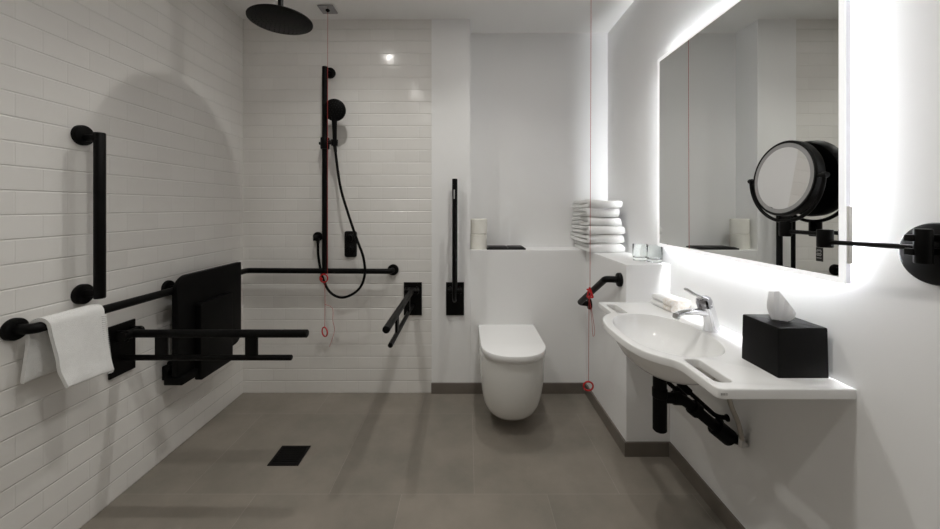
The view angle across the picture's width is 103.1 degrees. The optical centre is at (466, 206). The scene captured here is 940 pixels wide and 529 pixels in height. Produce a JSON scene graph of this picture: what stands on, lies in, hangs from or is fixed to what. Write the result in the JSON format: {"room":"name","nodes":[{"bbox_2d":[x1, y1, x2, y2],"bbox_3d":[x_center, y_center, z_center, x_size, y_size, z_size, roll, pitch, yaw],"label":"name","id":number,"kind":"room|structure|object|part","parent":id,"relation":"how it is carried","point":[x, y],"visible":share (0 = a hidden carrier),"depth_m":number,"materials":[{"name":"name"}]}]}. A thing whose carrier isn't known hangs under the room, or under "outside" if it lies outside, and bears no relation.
{"room":"accessible bathroom","nodes":[
{"label":"accessible bathroom","id":0,"kind":"room"},
{"bbox_2d":[0,0,242,528],"bbox_3d":[-1.477,-0.005,0.663,0.100,2.380,3.826,0,0,0],"label":"wall","id":1,"kind":"structure","parent":0,"point":[162,79],"depth_m":1.49,"materials":[{"name":"white tile"}]},
{"bbox_2d":[70,125,105,303],"bbox_3d":[-1.382,0.029,1.379,0.090,0.661,0.074,0,0,0],"label":"grab bar","id":2,"kind":"object","parent":1,"relation":"attached to","point":[80,134],"visible":1,"depth_m":1.36,"materials":[{"name":"black metal"}]},
{"bbox_2d":[0,264,398,340],"bbox_3d":[-0.931,0.392,1.756,0.992,0.085,1.239,0,0,0],"label":"grab rail","id":3,"kind":"object","parent":1,"relation":"attached to","point":[13,329],"visible":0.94,"depth_m":1.60,"materials":[{"name":"black metal"}]},
{"bbox_2d":[20,303,113,388],"bbox_3d":[-1.349,0.482,1.273,0.118,0.256,0.214,0,0,0],"label":"hand towel","id":4,"kind":"object","parent":3,"relation":"hanging from","point":[74,345],"visible":0.99,"depth_m":1.25,"materials":[{"name":"white fabric"}]},
{"bbox_2d":[162,262,240,384],"bbox_3d":[-1.361,0.585,1.956,0.127,0.524,0.487,0,0,0],"label":"shower bench","id":5,"kind":"object","parent":3,"relation":"hanging from","point":[210,298],"visible":0.84,"depth_m":1.86,"materials":[{"name":"black plastic"}]},
{"bbox_3d":[-1.314,0.660,1.945,0.032,0.375,0.250,0,0,0],"label":"support leg","id":6,"kind":"part","parent":5,"relation":"part of","materials":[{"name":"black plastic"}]},
{"bbox_2d":[108,319,308,379],"bbox_3d":[-1.041,0.582,1.536,0.770,0.209,0.114,0,0,0],"label":"support rail","id":7,"kind":"object","parent":1,"relation":"attached to","point":[122,337],"visible":1,"depth_m":1.53,"materials":[{"name":"black metal"}]},
{"bbox_3d":[-1.420,0.582,1.536,0.012,0.209,0.114,0,0,0],"label":"wall plate","id":8,"kind":"part","parent":7,"relation":"part of","materials":[{"name":"black metal"}]},
{"bbox_3d":[-1.257,0.571,1.536,0.050,0.099,0.012,0,0,0],"label":"web plate","id":9,"kind":"part","parent":7,"relation":"part of","materials":[{"name":"black metal"}]},
{"bbox_3d":[-0.887,0.571,1.536,0.050,0.099,0.012,0,0,0],"label":"web plate","id":10,"kind":"part","parent":7,"relation":"part of","materials":[{"name":"black metal"}]},
{"bbox_2d":[243,19,431,392],"bbox_3d":[-0.827,-0.005,2.476,1.201,2.380,0.200,0,0,0],"label":"tiled wall","id":11,"kind":"structure","parent":0,"point":[382,79],"depth_m":2.38,"materials":[{"name":"white tile"}]},
{"bbox_2d":[313,232,321,240],"bbox_3d":[-0.949,0.188,2.348,0.060,0.060,0.056,0,0,0],"label":"wall outlet","id":12,"kind":"object","parent":11,"relation":"attached to","point":[316,235],"visible":0.91,"depth_m":2.36,"materials":[{"name":"black metal"}]},
{"bbox_2d":[319,66,337,273],"bbox_3d":[-0.853,-0.236,2.317,0.128,1.298,0.117,0,0,0],"label":"shower rail","id":13,"kind":"object","parent":11,"relation":"attached to","point":[331,72],"visible":0.91,"depth_m":2.30,"materials":[{"name":"black metal"}]},
{"bbox_2d":[323,99,345,145],"bbox_3d":[-0.803,-0.513,2.270,0.134,0.285,0.043,0,0,0],"label":"shower","id":14,"kind":"object","parent":13,"relation":"attached to","point":[336,108],"visible":0.98,"depth_m":2.26,"materials":[{"name":"black"}]},
{"bbox_3d":[-0.806,-0.461,2.270,0.034,0.181,0.042,0,0,0],"label":"handle","id":15,"kind":"part","parent":14,"relation":"part of","materials":[{"name":"black metal"}]},
{"bbox_2d":[316,146,365,298],"bbox_3d":[-0.782,0.094,2.289,0.347,0.934,0.054,0,0,17],"label":"shower hose","id":16,"kind":"object","parent":14,"relation":"hanging from","point":[334,147],"visible":0.94,"depth_m":2.27,"materials":[{"name":"black rubber"}]},
{"bbox_2d":[344,231,356,256],"bbox_3d":[-0.739,0.236,2.349,0.078,0.166,0.051,0,0,0],"label":"shower valve","id":17,"kind":"object","parent":11,"relation":"attached to","point":[350,244],"visible":0.95,"depth_m":2.37,"materials":[{"name":"black metal"}]},
{"bbox_3d":[-0.739,0.272,2.345,0.054,0.054,0.042,0,0,0],"label":"control knob","id":18,"kind":"part","parent":17,"relation":"part of","materials":[{"name":"black metal"}]},
{"bbox_3d":[-0.739,0.198,2.345,0.054,0.054,0.042,0,0,0],"label":"control knob","id":19,"kind":"part","parent":17,"relation":"part of","materials":[{"name":"black metal"}]},
{"bbox_2d":[382,282,421,347],"bbox_3d":[-0.344,0.583,1.980,0.114,0.209,0.791,0,0,0],"label":"support rail","id":20,"kind":"object","parent":11,"relation":"attached to","point":[411,303],"visible":1,"depth_m":2.18,"materials":[{"name":"black metal"}]},
{"bbox_3d":[-0.344,0.572,1.836,0.012,0.099,0.050,0,0,0],"label":"web plate","id":21,"kind":"part","parent":20,"relation":"part of","materials":[{"name":"black metal"}]},
{"bbox_3d":[-0.344,0.572,2.206,0.012,0.099,0.050,0,0,0],"label":"web plate","id":22,"kind":"part","parent":20,"relation":"part of","materials":[{"name":"black metal"}]},
{"bbox_3d":[-0.344,0.583,2.369,0.114,0.209,0.012,0,0,0],"label":"wall plate","id":23,"kind":"part","parent":20,"relation":"part of","materials":[{"name":"black metal"}]},
{"bbox_2d":[80,393,726,528],"bbox_3d":[-0.230,1.235,0.658,2.595,0.100,4.016,0,0,0],"label":"floor","id":24,"kind":"structure","parent":0,"point":[372,460],"depth_m":1.66,"materials":[{"name":"beige tile"}]},
{"bbox_2d":[267,446,310,465],"bbox_3d":[-0.844,1.183,1.777,0.142,0.004,0.140,0,0,0],"label":"floor drain","id":25,"kind":"object","parent":24,"relation":"on","point":[286,455],"visible":1,"depth_m":1.77,"materials":[{"name":"black metal"}]},
{"bbox_2d":[220,0,633,32],"bbox_3d":[-0.230,-1.245,0.658,2.595,0.100,4.016,0,0,0],"label":"ceiling","id":26,"kind":"structure","parent":0,"point":[485,16],"depth_m":2.29,"materials":[{"name":"paint"}]},
{"bbox_2d":[246,0,312,34],"bbox_3d":[-0.897,-1.043,1.795,0.290,0.304,0.290,0,0,0],"label":"shower","id":27,"kind":"object","parent":26,"relation":"hanging from","point":[280,19],"visible":1,"depth_m":1.77,"materials":[{"name":"black metal"}]},
{"bbox_2d":[317,5,337,346],"bbox_3d":[-0.840,-0.177,2.247,0.095,2.035,0.092,0,0,0],"label":"pull cord","id":28,"kind":"object","parent":26,"relation":"hanging from","point":[325,9],"visible":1,"depth_m":2.24,"materials":[{"name":"red fabric"}]},
{"bbox_3d":[-0.840,-0.383,2.245,0.002,1.592,0.006,0,0,14],"label":"cord","id":29,"kind":"part","parent":28,"relation":"part of","materials":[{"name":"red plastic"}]},
{"bbox_3d":[-0.839,-1.190,2.247,0.092,0.010,0.092,0,0,0],"label":"ceiling plate","id":30,"kind":"part","parent":28,"relation":"part of","materials":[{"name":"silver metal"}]},
{"bbox_2d":[583,104,594,390],"bbox_3d":[0.672,-0.098,2.020,0.092,2.194,0.092,0,0,0],"label":"pull cord","id":31,"kind":"object","parent":26,"relation":"hanging from","point":[588,296],"visible":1,"depth_m":2.02,"materials":[{"name":"red fabric"}]},
{"bbox_3d":[0.663,0.464,2.010,0.016,0.063,0.046,0,0,-35],"label":"pull handle","id":32,"kind":"part","parent":31,"relation":"part of","materials":[{"name":"red plastic"}]},
{"bbox_3d":[0.669,-0.372,2.020,0.008,1.614,0.002,0,0,0],"label":"cord","id":33,"kind":"part","parent":31,"relation":"part of","materials":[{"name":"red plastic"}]},
{"bbox_3d":[0.668,0.716,2.006,0.036,0.451,0.010,0,0,40],"label":"cord","id":34,"kind":"part","parent":31,"relation":"part of","materials":[{"name":"red fabric"}]},
{"bbox_2d":[432,19,469,382],"bbox_3d":[-0.103,-0.005,2.475,0.246,2.380,0.201,0,0,0],"label":"wall pier","id":35,"kind":"object","parent":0,"point":[450,37],"visible":0.86,"depth_m":2.38,"materials":[{"name":"white paint"}]},
{"bbox_2d":[446,179,463,314],"bbox_3d":[-0.076,0.256,2.293,0.114,0.863,0.161,0,0,0],"label":"support rail","id":36,"kind":"object","parent":35,"relation":"attached to","point":[454,289],"visible":1,"depth_m":2.31,"materials":[{"name":"black metal"}]},
{"bbox_3d":[-0.076,0.583,2.368,0.114,0.209,0.012,0,0,0],"label":"wall plate","id":37,"kind":"part","parent":36,"relation":"part of","materials":[{"name":"black metal"}]},
{"bbox_2d":[470,247,585,382],"bbox_3d":[0.389,0.730,2.470,0.738,0.911,0.191,0,0,0],"label":"wall ledge","id":38,"kind":"object","parent":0,"point":[540,287],"visible":0.62,"depth_m":2.38,"materials":[{"name":"white paint"}]},
{"bbox_2d":[470,234,486,249],"bbox_3d":[0.076,0.225,2.452,0.108,0.098,0.108,0,0,0],"label":"toilet roll","id":39,"kind":"object","parent":38,"relation":"on","point":[477,241],"visible":0.85,"depth_m":2.41,"materials":[{"name":"white paper"}]},
{"bbox_2d":[471,219,486,233],"bbox_3d":[0.079,0.127,2.452,0.108,0.098,0.108,0,0,0],"label":"toilet roll","id":40,"kind":"object","parent":39,"relation":"on","point":[478,226],"visible":1,"depth_m":2.40,"materials":[{"name":"white paper"}]},
{"bbox_2d":[486,245,525,249],"bbox_3d":[0.252,0.267,2.465,0.250,0.014,0.160,0,0,0],"label":"flush plate","id":41,"kind":"object","parent":38,"relation":"on","point":[489,247],"visible":0.89,"depth_m":2.40,"materials":[{"name":"black metal"}]},
{"bbox_2d":[431,383,584,393],"bbox_3d":[0.261,1.151,2.370,0.974,0.068,0.010,0,0,0],"label":"baseboard","id":42,"kind":"structure","parent":38,"relation":"attached to","point":[436,388],"depth_m":2.37,"materials":[{"name":"beige tile"}]},
{"bbox_2d":[478,325,545,419],"bbox_3d":[0.240,0.921,2.080,0.338,0.408,0.589,0,0,0],"label":"toilet","id":43,"kind":"object","parent":38,"relation":"attached to","point":[511,357],"visible":1,"depth_m":1.87,"materials":[{"name":"white ceramic"}]},
{"bbox_3d":[0.240,0.732,2.030,0.338,0.029,0.489,0,0,0],"label":"lid","id":44,"kind":"part","parent":43,"relation":"part of","materials":[{"name":"white"}]},
{"bbox_2d":[470,33,607,246],"bbox_3d":[0.494,-0.005,2.616,0.948,2.380,0.100,0,0,0],"label":"wall niche","id":45,"kind":"object","parent":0,"point":[532,94],"visible":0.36,"depth_m":2.57,"materials":[{"name":"white paint"}]},
{"bbox_2d":[586,251,669,440],"bbox_3d":[0.863,0.730,2.172,0.210,0.911,0.788,0,0,0],"label":"wall ledge","id":46,"kind":"object","parent":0,"point":[622,388],"visible":0.6,"depth_m":1.84,"materials":[{"name":"white paint"}]},
{"bbox_2d":[574,240,623,252],"bbox_3d":[0.832,0.245,2.388,0.219,0.058,0.358,0,0,0],"label":"bath towel","id":47,"kind":"object","parent":46,"relation":"on","point":[592,248],"visible":0.75,"depth_m":2.22,"materials":[{"name":"white fabric"}]},
{"bbox_2d":[571,231,624,243],"bbox_3d":[0.823,0.190,2.391,0.228,0.059,0.364,0,0,0],"label":"bath towel","id":48,"kind":"object","parent":47,"relation":"on","point":[587,238],"visible":0.83,"depth_m":2.22,"materials":[{"name":"white fabric"}]},
{"bbox_2d":[572,223,625,234],"bbox_3d":[0.825,0.137,2.371,0.228,0.060,0.353,0,0,0],"label":"bath towel","id":49,"kind":"object","parent":48,"relation":"on","point":[581,228],"visible":0.84,"depth_m":2.21,"materials":[{"name":"white fabric"}]},
{"bbox_2d":[573,216,622,225],"bbox_3d":[0.825,0.085,2.389,0.210,0.055,0.352,0,0,0],"label":"bath towel","id":50,"kind":"object","parent":49,"relation":"on","point":[598,221],"visible":0.84,"depth_m":2.23,"materials":[{"name":"white fabric"}]},
{"bbox_2d":[573,208,620,216],"bbox_3d":[0.822,0.033,2.390,0.214,0.056,0.335,0,0,0],"label":"bath towel","id":51,"kind":"object","parent":50,"relation":"on","point":[595,212],"visible":0.93,"depth_m":2.24,"materials":[{"name":"white fabric"}]},
{"bbox_2d":[574,199,621,207],"bbox_3d":[0.822,-0.019,2.376,0.205,0.055,0.329,0,0,0],"label":"bath towel","id":52,"kind":"object","parent":51,"relation":"on","point":[612,203],"visible":0.84,"depth_m":2.22,"materials":[{"name":"white fabric"}]},
{"bbox_2d":[578,273,622,309],"bbox_3d":[0.717,0.477,2.066,0.084,0.304,0.516,0,0,0],"label":"grab bar","id":53,"kind":"object","parent":46,"relation":"attached to","point":[618,278],"visible":0.98,"depth_m":1.90,"materials":[{"name":"black metal"}]},
{"bbox_2d":[585,383,626,456],"bbox_3d":[0.753,1.151,2.071,0.010,0.068,0.607,0,0,0],"label":"baseboard","id":54,"kind":"structure","parent":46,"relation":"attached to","point":[620,441],"depth_m":1.99,"materials":[{"name":"beige tile"}]},
{"bbox_2d":[632,243,646,260],"bbox_3d":[0.883,0.231,1.905,0.071,0.085,0.071,0,0,0],"label":"glass tumbler","id":55,"kind":"object","parent":46,"relation":"on","point":[639,250],"visible":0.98,"depth_m":1.88,"materials":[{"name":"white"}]},
{"bbox_2d":[626,441,668,456],"bbox_3d":[0.858,1.151,1.773,0.200,0.068,0.010,0,0,0],"label":"baseboard","id":56,"kind":"structure","parent":46,"relation":"attached to","point":[634,448],"depth_m":1.77,"materials":[{"name":"beige tile"}]},
{"bbox_2d":[647,244,662,262],"bbox_3d":[0.929,0.231,1.848,0.071,0.085,0.071,0,0,0],"label":"glass tumbler","id":57,"kind":"object","parent":46,"relation":"on","point":[654,252],"visible":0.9,"depth_m":1.82,"materials":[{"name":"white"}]},
{"bbox_2d":[608,0,939,528],"bbox_3d":[1.018,-0.005,0.708,0.100,2.380,3.916,0,0,0],"label":"wall","id":58,"kind":"structure","parent":0,"point":[871,460],"depth_m":0.93,"materials":[{"name":"white paint"}]},
{"bbox_2d":[667,381,723,421],"bbox_3d":[0.843,0.716,1.415,0.251,0.229,0.027,0,0,0],"label":"supply pipe","id":59,"kind":"object","parent":58,"relation":"attached to","point":[671,385],"visible":0.05,"depth_m":1.41,"materials":[{"name":"black plastic"}]},
{"bbox_2d":[677,384,729,421],"bbox_3d":[0.846,0.696,1.385,0.244,0.200,0.027,0,0,0],"label":"supply pipe","id":60,"kind":"object","parent":58,"relation":"attached to","point":[686,389],"visible":0.72,"depth_m":1.38,"materials":[{"name":"black plastic"}]},
{"bbox_2d":[668,441,744,528],"bbox_3d":[0.963,1.151,0.264,0.010,0.068,3.028,0,0,0],"label":"baseboard","id":61,"kind":"structure","parent":58,"relation":"attached to","point":[723,513],"depth_m":1.50,"materials":[{"name":"beige tile"}]},
{"bbox_2d":[599,302,856,398],"bbox_3d":[0.749,0.520,1.351,0.436,0.136,0.850,0,0,0],"label":"washbasin","id":62,"kind":"object","parent":58,"relation":"attached to","point":[667,348],"visible":0.99,"depth_m":1.18,"materials":[{"name":"white ceramic"}]},
{"bbox_3d":[0.708,0.522,1.352,0.318,0.132,0.480,0,0,0],"label":"bowl","id":63,"kind":"part","parent":62,"relation":"part of","materials":[{"name":"white ceramic"}]},
{"bbox_2d":[651,299,689,312],"bbox_3d":[0.909,0.439,1.671,0.095,0.026,0.151,0,0,-5],"label":"cloth","id":64,"kind":"object","parent":62,"relation":"on","point":[653,301],"visible":0.53,"depth_m":1.62,"materials":[{"name":"white fabric"}]},
{"bbox_2d":[652,293,690,306],"bbox_3d":[0.906,0.413,1.664,0.096,0.026,0.151,0,0,-5],"label":"cloth","id":65,"kind":"object","parent":64,"relation":"on","point":[668,299],"visible":1,"depth_m":1.61,"materials":[{"name":"white fabric"}]},
{"bbox_2d":[652,376,737,445],"bbox_3d":[0.818,0.711,1.335,0.309,0.276,0.060,0,0,0],"label":"trap","id":66,"kind":"object","parent":62,"relation":"attached to","point":[661,397],"visible":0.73,"depth_m":1.32,"materials":[{"name":"black plastic"}]},
{"bbox_2d":[672,288,721,332],"bbox_3d":[0.835,0.375,1.363,0.180,0.154,0.057,0,0,0],"label":"tap","id":67,"kind":"object","parent":62,"relation":"on","point":[705,308],"visible":1,"depth_m":1.34,"materials":[{"name":"silver metal"}]},
{"bbox_3d":[0.822,0.387,1.359,0.125,0.036,0.038,0,0,-3],"label":"spout","id":68,"kind":"part","parent":67,"relation":"part of","materials":[{"name":"silver metal"}]},
{"bbox_3d":[0.841,0.326,1.365,0.075,0.055,0.053,0,0,0],"label":"lever","id":69,"kind":"part","parent":67,"relation":"part of","materials":[{"name":"silver metal"}]},
{"bbox_2d":[727,399,748,447],"bbox_3d":[0.919,0.653,1.270,0.109,0.348,0.026,0,0,-26],"label":"support bracket","id":70,"kind":"object","parent":62,"relation":"attached to","point":[741,439],"visible":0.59,"depth_m":1.27,"materials":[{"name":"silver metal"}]},
{"bbox_2d":[742,291,828,377],"bbox_3d":[0.889,0.345,1.052,0.135,0.214,0.133,0,0,0],"label":"tissue box","id":71,"kind":"object","parent":62,"relation":"on","point":[779,343],"visible":1,"depth_m":0.99,"materials":[{"name":"black"}]},
{"bbox_2d":[658,0,852,283],"bbox_3d":[0.950,-0.265,1.373,0.033,0.912,0.911,0,0,0],"label":"backlit mirror","id":72,"kind":"object","parent":58,"relation":"attached to","point":[758,75],"visible":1,"depth_m":1.21,"materials":[{"name":"silver glass"}]},
{"bbox_3d":[0.945,-0.265,1.375,0.013,0.910,0.903,0,0,0],"label":"diffuser panel","id":73,"kind":"part","parent":72,"relation":"part of","materials":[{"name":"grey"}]},
{"bbox_2d":[747,140,939,285],"bbox_3d":[0.922,-0.013,0.942,0.075,0.349,0.486,0,0,-4],"label":"magnifying mirror","id":74,"kind":"object","parent":58,"relation":"attached to","point":[790,178],"visible":1,"depth_m":0.98,"materials":[{"name":"black mirror"}]},
{"bbox_3d":[0.891,-0.081,1.054,0.019,0.175,0.175,0,0,0],"label":"magnifying glass","id":75,"kind":"part","parent":74,"relation":"part of","materials":[{"name":"white"}]},
{"bbox_3d":[0.900,0.068,0.996,0.011,0.011,0.102,0,0,-8],"label":"arm","id":76,"kind":"part","parent":74,"relation":"part of"},
{"bbox_3d":[0.911,0.085,0.847,0.011,0.017,0.198,0,0,-2],"label":"arm","id":77,"kind":"part","parent":74,"relation":"part of"},
{"bbox_3d":[0.962,0.097,0.766,0.012,0.130,0.130,0,0,0],"label":"wall plate","id":78,"kind":"part","parent":74,"relation":"part of","materials":[{"name":"black metal"}]},
{"bbox_3d":[0.915,0.079,0.748,0.027,0.069,0.027,0,0,0],"label":"hinge post","id":79,"kind":"part","parent":74,"relation":"part of","materials":[{"name":"black metal"}]}
]}

